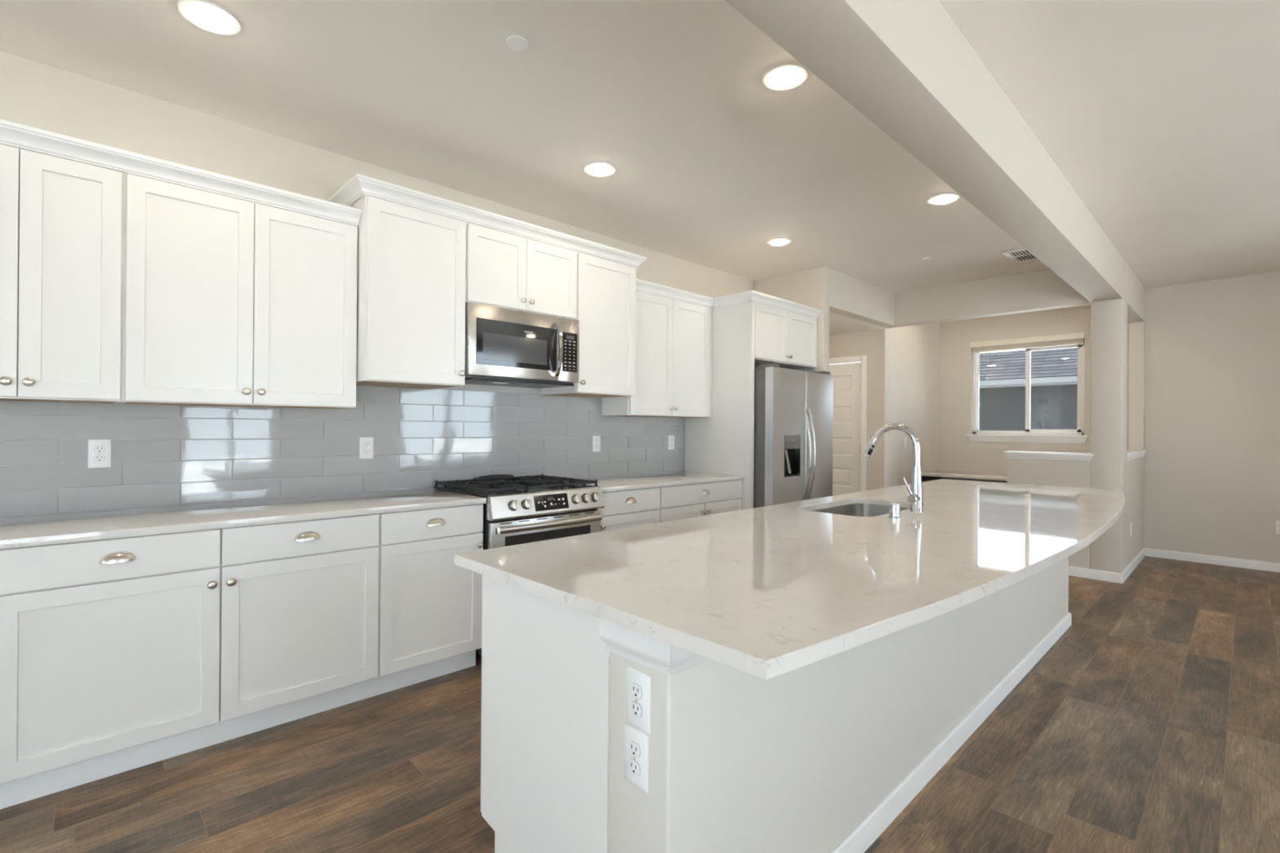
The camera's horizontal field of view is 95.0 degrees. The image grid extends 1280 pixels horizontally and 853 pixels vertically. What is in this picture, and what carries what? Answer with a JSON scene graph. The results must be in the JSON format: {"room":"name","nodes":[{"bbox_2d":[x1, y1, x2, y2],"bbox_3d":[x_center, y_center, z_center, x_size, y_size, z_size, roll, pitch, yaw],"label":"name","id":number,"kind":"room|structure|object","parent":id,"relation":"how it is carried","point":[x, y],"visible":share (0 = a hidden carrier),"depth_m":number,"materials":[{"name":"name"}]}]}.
{"room":"kitchen","nodes":[
{"label":"kitchen","id":0,"kind":"room"},
{"bbox_2d":[0,50,753,297],"bbox_3d":[-2.029,-0.101,2.920,8.635,2.768,0.140,0,0,-44],"label":"wall","id":1,"kind":"structure","parent":0,"point":[33,94],"depth_m":2.80,"materials":[{"name":"beige paint"}]},
{"bbox_2d":[0,143,124,403],"bbox_3d":[-2.366,-0.567,2.239,0.578,0.932,0.342,0,0,-44],"label":"upper cabinet","id":2,"kind":"object","parent":1,"relation":"attached to","point":[61,220],"visible":1,"depth_m":2.22,"materials":[{"name":"white paint"}]},
{"bbox_2d":[0,119,362,226],"bbox_3d":[-1.937,-1.053,2.440,1.468,0.070,0.058,0,0,-44],"label":"crown molding","id":3,"kind":"structure","parent":2,"relation":"on","point":[15,135],"depth_m":2.41,"materials":[{"name":"white paint"}]},
{"bbox_2d":[119,173,357,408],"bbox_3d":[-1.839,-0.563,2.748,0.888,0.932,0.342,0,0,-44],"label":"upper cabinet","id":4,"kind":"object","parent":1,"relation":"attached to","point":[228,301],"visible":1,"depth_m":2.60,"materials":[{"name":"white paint"}]},
{"bbox_2d":[0,383,684,518],"bbox_3d":[-1.153,-0.135,3.659,4.302,1.130,0.012,0,0,-44],"label":"tile backsplash","id":5,"kind":"structure","parent":1,"relation":"attached to","point":[162,455],"depth_m":3.08,"materials":[{"name":"tile"}]},
{"bbox_2d":[87,439,111,468],"bbox_3d":[-2.322,0.117,2.519,0.073,0.122,0.008,0,0,-44],"label":"wall outlet","id":6,"kind":"object","parent":5,"relation":"attached to","point":[99,450],"visible":1,"depth_m":2.52,"materials":[{"name":"white plastic"}]},
{"bbox_2d":[93,445,105,452],"bbox_3d":[-2.321,0.097,2.517,0.035,0.029,0.003,0,0,-44],"label":"receptacle","id":7,"kind":"object","parent":6,"relation":"attached to","point":[96,448],"depth_m":2.52,"materials":[{"name":"white plastic"}]},
{"bbox_2d":[93,454,105,462],"bbox_3d":[-2.321,0.136,2.517,0.035,0.029,0.003,0,0,-44],"label":"receptacle","id":8,"kind":"object","parent":6,"relation":"attached to","point":[97,458],"depth_m":2.52,"materials":[{"name":"white plastic"}]},
{"bbox_2d":[359,437,373,458],"bbox_3d":[-1.531,0.121,3.283,0.074,0.120,0.008,0,0,-44],"label":"wall outlet","id":9,"kind":"object","parent":5,"relation":"attached to","point":[366,444],"visible":1,"depth_m":3.28,"materials":[{"name":"white plastic"}]},
{"bbox_2d":[363,441,369,453],"bbox_3d":[-1.529,0.121,3.281,0.034,0.068,0.003,0,0,-44],"label":"receptacle","id":10,"kind":"object","parent":9,"relation":"attached to","point":[366,444],"depth_m":3.28,"materials":[{"name":"white plastic"}]},
{"bbox_2d":[592,435,600,451],"bbox_3d":[-0.327,0.130,4.445,0.074,0.121,0.008,0,0,-44],"label":"wall outlet","id":11,"kind":"object","parent":5,"relation":"attached to","point":[596,439],"visible":1,"depth_m":4.44,"materials":[{"name":"white plastic"}]},
{"bbox_2d":[595,439,599,448],"bbox_3d":[-0.325,0.130,4.443,0.034,0.068,0.003,0,0,-44],"label":"receptacle","id":12,"kind":"object","parent":11,"relation":"attached to","point":[597,441],"depth_m":4.44,"materials":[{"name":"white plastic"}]},
{"bbox_2d":[668,435,674,449],"bbox_3d":[0.271,0.137,5.022,0.076,0.121,0.008,0,0,-44],"label":"wall outlet","id":13,"kind":"object","parent":5,"relation":"attached to","point":[671,437],"visible":1,"depth_m":5.01,"materials":[{"name":"white plastic"}]},
{"bbox_2d":[670,438,673,446],"bbox_3d":[0.273,0.137,5.020,0.034,0.068,0.003,0,0,-44],"label":"receptacle","id":14,"kind":"object","parent":13,"relation":"attached to","point":[671,439],"depth_m":5.02,"materials":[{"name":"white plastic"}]},
{"bbox_2d":[350,195,466,389],"bbox_3d":[-1.290,-0.688,3.210,0.534,0.924,0.438,0,0,-44],"label":"upper cabinet","id":15,"kind":"object","parent":1,"relation":"attached to","point":[411,263],"visible":0.98,"depth_m":3.05,"materials":[{"name":"white paint"}]},
{"bbox_2d":[327,173,647,267],"bbox_3d":[-0.816,-1.177,3.664,1.961,0.070,0.459,0,0,-44],"label":"crown molding","id":16,"kind":"structure","parent":15,"relation":"attached to","point":[359,185],"depth_m":3.25,"materials":[{"name":"white paint"}]},
{"bbox_2d":[465,222,577,319],"bbox_3d":[-0.819,-0.920,3.671,0.780,0.452,0.450,0,0,-44],"label":"upper cabinet","id":17,"kind":"object","parent":1,"relation":"attached to","point":[504,269],"visible":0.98,"depth_m":3.50,"materials":[{"name":"white paint"}]},
{"bbox_2d":[465,302,579,388],"bbox_3d":[-0.798,-0.475,3.645,0.772,0.426,0.497,0,0,-44],"label":"microwave","id":18,"kind":"object","parent":17,"relation":"attached to","point":[504,347],"visible":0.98,"depth_m":3.48,"materials":[{"name":"silver metal"}]},
{"bbox_2d":[541,251,635,397],"bbox_3d":[-0.346,-0.680,4.121,0.527,0.924,0.438,0,0,-44],"label":"upper cabinet","id":19,"kind":"object","parent":1,"relation":"attached to","point":[606,307],"visible":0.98,"depth_m":3.98,"materials":[{"name":"white paint"}]},
{"bbox_2d":[601,290,711,417],"bbox_3d":[0.175,-0.545,4.692,0.962,0.932,0.342,0,0,-44],"label":"upper cabinet","id":20,"kind":"object","parent":1,"relation":"attached to","point":[673,343],"visible":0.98,"depth_m":4.55,"materials":[{"name":"white paint"}]},
{"bbox_2d":[0,0,1279,293],"bbox_3d":[1.119,-1.541,2.275,12.250,0.150,7.950,0,0,-44],"label":"ceiling","id":21,"kind":"structure","parent":0,"point":[1162,117],"depth_m":2.72,"materials":[{"name":"paint"}]},
{"bbox_2d":[177,0,241,35],"bbox_3d":[-1.557,-1.473,2.123,0.188,0.022,0.188,0,0,-44],"label":"recessed light","id":22,"kind":"object","parent":21,"relation":"in","point":[209,16],"visible":1,"depth_m":2.10,"materials":[{"name":"white plastic"}]},
{"bbox_2d":[506,35,528,50],"bbox_3d":[-0.469,-1.469,2.241,0.084,0.014,0.084,0,0,-44],"label":"cover plate","id":23,"kind":"object","parent":21,"relation":"attached to","point":[516,42],"visible":1,"depth_m":2.23,"materials":[{"name":"white plastic"}]},
{"bbox_2d":[582,161,616,177],"bbox_3d":[-0.231,-1.462,3.356,0.188,0.022,0.188,0,0,-44],"label":"recessed light","id":24,"kind":"object","parent":21,"relation":"in","point":[597,169],"visible":1,"depth_m":3.33,"materials":[{"name":"white plastic"}]},
{"bbox_2d":[767,237,791,245],"bbox_3d":[1.099,-1.450,4.631,0.188,0.022,0.188,0,0,-44],"label":"recessed light","id":25,"kind":"object","parent":21,"relation":"in","point":[780,241],"visible":1,"depth_m":4.60,"materials":[{"name":"white plastic"}]},
{"bbox_2d":[762,63,808,91],"bbox_3d":[0.609,-1.458,2.465,0.188,0.022,0.188,0,0,-44],"label":"recessed light","id":26,"kind":"object","parent":21,"relation":"in","point":[784,77],"visible":1,"depth_m":2.44,"materials":[{"name":"white plastic"}]},
{"bbox_2d":[921,257,933,261],"bbox_3d":[2.477,-1.444,5.053,0.084,0.014,0.084,0,0,-44],"label":"cover plate","id":27,"kind":"object","parent":21,"relation":"attached to","point":[926,259],"visible":1,"depth_m":5.04,"materials":[{"name":"white plastic"}]},
{"bbox_2d":[927,192,959,204],"bbox_3d":[1.941,-1.446,3.750,0.188,0.022,0.188,0,0,-44],"label":"recessed light","id":28,"kind":"object","parent":21,"relation":"in","point":[948,197],"visible":1,"depth_m":3.72,"materials":[{"name":"white plastic"}]},
{"bbox_2d":[1000,248,1038,263],"bbox_3d":[3.286,-1.443,4.881,0.430,0.007,0.388,0,0,-44],"label":"ceiling vent","id":29,"kind":"object","parent":21,"relation":"in","point":[1018,255],"visible":0.45,"depth_m":4.95,"materials":[{"name":"white plastic"}]},
{"bbox_2d":[0,555,1279,852],"bbox_3d":[1.099,1.362,2.269,12.250,0.120,7.950,0,0,-44],"label":"floor","id":30,"kind":"structure","parent":0,"point":[1151,724],"depth_m":2.22,"materials":[{"name":"brown wood"}]},
{"bbox_2d":[0,513,378,783],"bbox_3d":[-1.944,0.841,2.439,1.460,0.883,0.643,0,0,-44],"label":"base cabinet","id":31,"kind":"object","parent":30,"relation":"on","point":[108,646],"visible":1,"depth_m":2.21,"materials":[{"name":"white paint"}]},
{"bbox_2d":[0,488,486,549],"bbox_3d":[-1.752,0.385,2.633,2.000,0.030,0.636,0,0,-44],"label":"countertop","id":32,"kind":"structure","parent":31,"relation":"on","point":[33,531],"depth_m":2.43,"materials":[{"name":"white stone"}]},
{"bbox_2d":[0,649,475,808],"bbox_3d":[-1.611,1.237,2.477,1.998,0.094,0.013,0,0,-44],"label":"trim","id":33,"kind":"structure","parent":30,"relation":"on","point":[12,793],"depth_m":2.36,"materials":[{"name":"white paint"}]},
{"bbox_2d":[377,503,483,676],"bbox_3d":[-1.225,0.847,3.133,0.537,0.883,0.643,0,0,-44],"label":"base cabinet","id":34,"kind":"object","parent":30,"relation":"on","point":[430,605],"visible":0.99,"depth_m":2.90,"materials":[{"name":"white paint"}]},
{"bbox_2d":[433,474,604,656],"bbox_3d":[-0.725,0.802,3.560,0.777,0.982,0.722,0,0,-44],"label":"gas range","id":35,"kind":"object","parent":30,"relation":"on","point":[529,508],"visible":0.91,"depth_m":3.33,"materials":[{"name":"silver metal"}]},
{"bbox_2d":[433,479,599,497],"bbox_3d":[-0.752,0.379,3.592,0.777,0.027,0.636,0,0,-44],"label":"cooktop","id":36,"kind":"object","parent":35,"relation":"in","point":[445,487],"depth_m":3.39,"materials":[{"name":"black metal"}]},
{"bbox_2d":[596,487,659,531],"bbox_3d":[-0.268,0.855,4.057,0.573,0.883,0.643,0,0,-44],"label":"base cabinet","id":37,"kind":"object","parent":30,"relation":"on","point":[626,508],"visible":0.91,"depth_m":3.84,"materials":[{"name":"white paint"}]},
{"bbox_2d":[658,479,742,522],"bbox_3d":[0.279,0.860,4.584,0.945,0.883,0.643,0,0,-44],"label":"base cabinet","id":38,"kind":"object","parent":30,"relation":"on","point":[678,502],"visible":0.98,"depth_m":4.33,"materials":[{"name":"white paint"}]},
{"bbox_2d":[563,471,744,492],"bbox_3d":[0.070,0.400,4.391,1.522,0.030,0.636,0,0,-44],"label":"countertop","id":39,"kind":"structure","parent":38,"relation":"on","point":[632,482],"depth_m":4.29,"materials":[{"name":"white stone"}]},
{"bbox_2d":[684,301,816,510],"bbox_3d":[1.015,0.152,5.245,1.020,2.312,0.738,0,0,-44],"label":"tall cabinet","id":40,"kind":"object","parent":30,"relation":"on","point":[744,335],"visible":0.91,"depth_m":4.84,"materials":[{"name":"white paint"}]},
{"bbox_2d":[635,278,822,318],"bbox_3d":[0.786,-1.030,4.800,1.981,0.070,0.445,0,0,-44],"label":"crown molding","id":41,"kind":"structure","parent":40,"relation":"attached to","point":[642,286],"depth_m":4.73,"materials":[{"name":"white paint"}]},
{"bbox_2d":[480,556,1071,852],"bbox_3d":[1.187,0.862,2.810,3.916,0.884,0.801,0,0,-44],"label":"kitchen island","id":42,"kind":"object","parent":30,"relation":"on","point":[821,756],"visible":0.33,"depth_m":1.55,"materials":[{"name":"white paint"}]},
{"bbox_2d":[623,723,648,793],"bbox_3d":[-0.011,0.716,1.264,0.008,0.121,0.074,0,0,-44],"label":"wall outlet","id":43,"kind":"object","parent":42,"relation":"attached to","point":[636,742],"visible":1,"depth_m":1.26,"materials":[{"name":"white plastic"}]},
{"bbox_2d":[628,741,639,758],"bbox_3d":[-0.012,0.696,1.263,0.003,0.029,0.035,0,0,-44],"label":"receptacle","id":44,"kind":"object","parent":43,"relation":"attached to","point":[633,746],"depth_m":1.26,"materials":[{"name":"white plastic"}]},
{"bbox_2d":[628,759,639,776],"bbox_3d":[-0.013,0.735,1.263,0.003,0.029,0.035,0,0,-44],"label":"receptacle","id":45,"kind":"object","parent":43,"relation":"attached to","point":[633,764],"depth_m":1.26,"materials":[{"name":"white plastic"}]},
{"bbox_2d":[626,666,650,733],"bbox_3d":[-0.006,0.589,1.261,0.008,0.121,0.074,0,0,-44],"label":"wall outlet","id":46,"kind":"object","parent":42,"relation":"attached to","point":[637,683],"visible":1,"depth_m":1.25,"materials":[{"name":"white plastic"}]},
{"bbox_2d":[630,701,642,717],"bbox_3d":[-0.008,0.608,1.259,0.003,0.029,0.035,0,0,-44],"label":"receptacle","id":47,"kind":"object","parent":46,"relation":"attached to","point":[636,707],"depth_m":1.26,"materials":[{"name":"white plastic"}]},
{"bbox_2d":[631,683,642,699],"bbox_3d":[-0.008,0.569,1.260,0.003,0.029,0.035,0,0,-44],"label":"receptacle","id":48,"kind":"object","parent":46,"relation":"attached to","point":[636,688],"depth_m":1.26,"materials":[{"name":"white plastic"}]},
{"bbox_2d":[453,479,1124,679],"bbox_3d":[1.313,0.405,2.666,3.983,0.030,1.229,0,0,-44],"label":"island countertop","id":49,"kind":"structure","parent":42,"relation":"on","point":[771,591],"depth_m":1.63,"materials":[{"name":"white stone"}]},
{"bbox_2d":[813,503,910,516],"bbox_3d":[1.085,0.523,2.860,0.736,0.207,0.431,0,0,-44],"label":"sink","id":50,"kind":"object","parent":49,"relation":"in","point":[852,509],"visible":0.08,"depth_m":3.16,"materials":[{"name":"metal"}]},
{"bbox_2d":[862,422,923,512],"bbox_3d":[1.162,0.187,2.741,0.131,0.406,0.282,0,0,-44],"label":"kitchen faucet","id":51,"kind":"object","parent":49,"relation":"on","point":[914,498],"visible":1,"depth_m":2.68,"materials":[{"name":"silver metal"}]},
{"bbox_2d":[888,503,901,519],"bbox_3d":[1.079,0.358,2.483,0.052,0.060,0.052,0,0,-44],"label":"air gap","id":52,"kind":"object","parent":49,"relation":"in","point":[895,508],"visible":1,"depth_m":2.47,"materials":[{"name":"silver metal"}]},
{"bbox_2d":[753,364,833,507],"bbox_3d":[1.108,0.408,5.171,0.958,1.800,0.920,0,0,-44],"label":"refrigerator","id":53,"kind":"object","parent":30,"relation":"on","point":[793,408],"visible":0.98,"depth_m":4.76,"materials":[{"name":"silver metal"}]},
{"bbox_2d":[921,470,1006,483],"bbox_3d":[4.344,0.954,6.768,0.824,0.757,1.978,0,0,-44],"label":"desk","id":54,"kind":"object","parent":30,"relation":"on","point":[935,474],"visible":0.27,"depth_m":7.11,"materials":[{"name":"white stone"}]},
{"bbox_2d":[753,266,829,372],"bbox_3d":[1.432,-0.073,5.627,0.105,2.768,0.770,0,0,-44],"label":"wall","id":55,"kind":"structure","parent":0,"point":[809,287],"depth_m":5.40,"materials":[{"name":"beige paint"}]},
{"bbox_2d":[829,311,889,335],"bbox_3d":[1.556,-1.156,6.729,1.570,0.100,1.950,0,0,-44],"label":"ceiling","id":56,"kind":"structure","parent":0,"point":[839,324],"depth_m":6.42,"materials":[{"name":"paint"}]},
{"bbox_2d":[829,328,889,490],"bbox_3d":[2.156,-0.065,7.314,0.120,2.768,1.850,0,0,-44],"label":"wall","id":57,"kind":"structure","parent":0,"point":[875,344],"depth_m":6.68,"materials":[{"name":"beige paint"}]},
{"bbox_2d":[829,362,861,495],"bbox_3d":[2.306,0.279,7.078,0.093,2.058,0.769,0,0,-44],"label":"door","id":58,"kind":"structure","parent":57,"relation":"in","point":[846,408],"depth_m":6.95,"materials":[{"name":"white paint"}]},
{"bbox_2d":[829,355,866,491],"bbox_3d":[2.334,0.248,7.112,0.131,2.144,0.895,0,0,-44],"label":"door frame","id":59,"kind":"structure","parent":57,"relation":"attached to","point":[863,358],"depth_m":6.77,"materials":[{"name":"white paint"}]},
{"bbox_2d":[829,268,894,326],"bbox_3d":[2.214,-1.277,5.925,1.420,0.348,0.120,0,0,-44],"label":"wall header","id":60,"kind":"structure","parent":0,"point":[850,296],"depth_m":5.83,"materials":[{"name":"beige paint"}]},
{"bbox_2d":[888,322,939,487],"bbox_3d":[3.360,-0.057,7.273,1.555,2.768,0.120,0,0,-44],"label":"wall","id":61,"kind":"structure","parent":0,"point":[914,350],"depth_m":7.18,"materials":[{"name":"beige paint"}]},
{"bbox_2d":[903,438,906,448],"bbox_3d":[3.160,0.196,6.991,0.072,0.116,0.010,0,0,-44],"label":"light switch","id":62,"kind":"object","parent":61,"relation":"attached to","point":[904,439],"visible":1,"depth_m":6.99,"materials":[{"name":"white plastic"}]},
{"bbox_2d":[724,0,1122,302],"bbox_3d":[0.428,-1.298,1.592,10.010,0.348,0.225,0,0,-44],"label":"beam","id":63,"kind":"structure","parent":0,"point":[906,66],"depth_m":2.20,"materials":[{"name":"beige paint"}]},
{"bbox_2d":[884,269,1091,328],"bbox_3d":[3.368,-1.270,5.853,0.140,0.348,1.828,0,0,-44],"label":"wall","id":64,"kind":"structure","parent":0,"point":[1041,290],"depth_m":5.73,"materials":[{"name":"beige paint"}]},
{"bbox_2d":[938,304,1145,548],"bbox_3d":[4.596,-0.049,6.993,0.485,2.768,2.240,0,0,-44],"label":"wall","id":65,"kind":"structure","parent":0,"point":[956,452],"depth_m":7.28,"materials":[{"name":"beige paint"}]},
{"bbox_2d":[965,337,1087,444],"bbox_3d":[4.670,-0.438,7.115,0.183,1.263,1.245,0,0,-44],"label":"window","id":66,"kind":"structure","parent":65,"relation":"attached to","point":[1040,436],"depth_m":7.08,"materials":[{"name":"white plastic"}]},
{"bbox_2d":[969,332,1084,379],"bbox_3d":[4.648,-0.830,7.082,0.085,0.481,1.180,0,0,-44],"label":"window blind","id":67,"kind":"object","parent":65,"relation":"attached to","point":[1071,339],"visible":1,"depth_m":7.04,"materials":[{"name":"white plastic"}]},
{"bbox_2d":[1006,458,1090,568],"bbox_3d":[3.753,0.811,5.392,0.120,1.030,0.635,0,0,-44],"label":"wall","id":68,"kind":"structure","parent":0,"point":[1020,471],"depth_m":5.30,"materials":[{"name":"beige paint"}]},
{"bbox_2d":[1004,451,1093,462],"bbox_3d":[3.758,0.272,5.392,0.164,0.068,0.681,0,0,-44],"label":"trim","id":69,"kind":"structure","parent":68,"relation":"on","point":[1009,455],"depth_m":5.33,"materials":[{"name":"white paint"}]},
{"bbox_2d":[1068,565,1089,578],"bbox_3d":[3.741,1.285,5.391,0.133,0.083,0.648,0,0,-44],"label":"baseboard","id":70,"kind":"structure","parent":68,"relation":"attached to","point":[1073,571],"depth_m":5.17,"materials":[{"name":"white paint"}]},
{"bbox_2d":[1089,297,1128,573],"bbox_3d":[4.130,0.118,5.163,0.335,2.420,0.213,0,0,-44],"label":"wall column","id":71,"kind":"structure","parent":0,"point":[1108,317],"depth_m":5.04,"materials":[{"name":"beige paint"}]},
{"bbox_2d":[1088,547,1145,583],"bbox_3d":[4.573,1.290,5.587,1.603,0.083,0.226,0,0,-44],"label":"baseboard","id":72,"kind":"structure","parent":71,"relation":"attached to","point":[1120,578],"depth_m":5.07,"materials":[{"name":"white paint"}]},
{"bbox_2d":[1110,257,1145,322],"bbox_3d":[4.718,-1.261,5.660,1.855,0.348,0.120,0,0,-44],"label":"wall","id":73,"kind":"structure","parent":0,"point":[1133,291],"depth_m":5.53,"materials":[{"name":"beige paint"}]},
{"bbox_2d":[1126,457,1143,566],"bbox_3d":[4.708,0.810,5.659,1.195,1.045,0.120,0,0,-44],"label":"wall","id":74,"kind":"structure","parent":0,"point":[1135,478],"depth_m":5.58,"materials":[{"name":"beige paint"}]},
{"bbox_2d":[1129,522,1132,536],"bbox_3d":[4.505,0.941,5.375,0.074,0.120,0.008,0,0,-44],"label":"wall outlet","id":75,"kind":"object","parent":74,"relation":"attached to","point":[1131,523],"visible":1,"depth_m":5.35,"materials":[{"name":"white plastic"}]},
{"bbox_2d":[1127,448,1146,461],"bbox_3d":[4.712,0.273,5.660,1.191,0.075,0.164,0,0,-44],"label":"trim","id":76,"kind":"structure","parent":74,"relation":"on","point":[1131,454],"depth_m":5.56,"materials":[{"name":"white paint"}]},
{"bbox_2d":[1143,271,1279,563],"bbox_3d":[6.623,-0.040,4.745,0.160,2.768,3.850,0,0,-44],"label":"wall","id":77,"kind":"structure","parent":0,"point":[1212,347],"depth_m":5.70,"materials":[{"name":"beige paint"}]},
{"bbox_2d":[1144,547,1279,572],"bbox_3d":[6.500,1.302,4.736,0.013,0.083,3.700,0,0,-44],"label":"baseboard","id":78,"kind":"structure","parent":77,"relation":"attached to","point":[1196,557],"depth_m":5.69,"materials":[{"name":"white paint"}]},
{"bbox_2d":[1275,520,1279,533],"bbox_3d":[5.888,0.928,5.376,0.008,0.122,0.074,0,0,-44],"label":"wall outlet","id":79,"kind":"object","parent":77,"relation":"attached to","point":[1277,522],"visible":1,"depth_m":5.39,"materials":[{"name":"white plastic"}]},
{"label":"outside","id":80,"kind":"structure","parent":0,"visible":0},
{"bbox_3d":[-2.526,1.714,-4.598,70.000,0.100,70.000,0,0,-44],"label":"ground","id":81,"kind":"structure","parent":80,"visible":0},
{"bbox_2d":[978,347,1077,431],"bbox_3d":[11.704,-0.443,21.634,3.565,4.511,32.000,0,0,-44],"label":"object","id":82,"kind":"structure","parent":81,"relation":"on","point":[1054,372],"depth_m":19.01,"materials":[{"name":"grey"}]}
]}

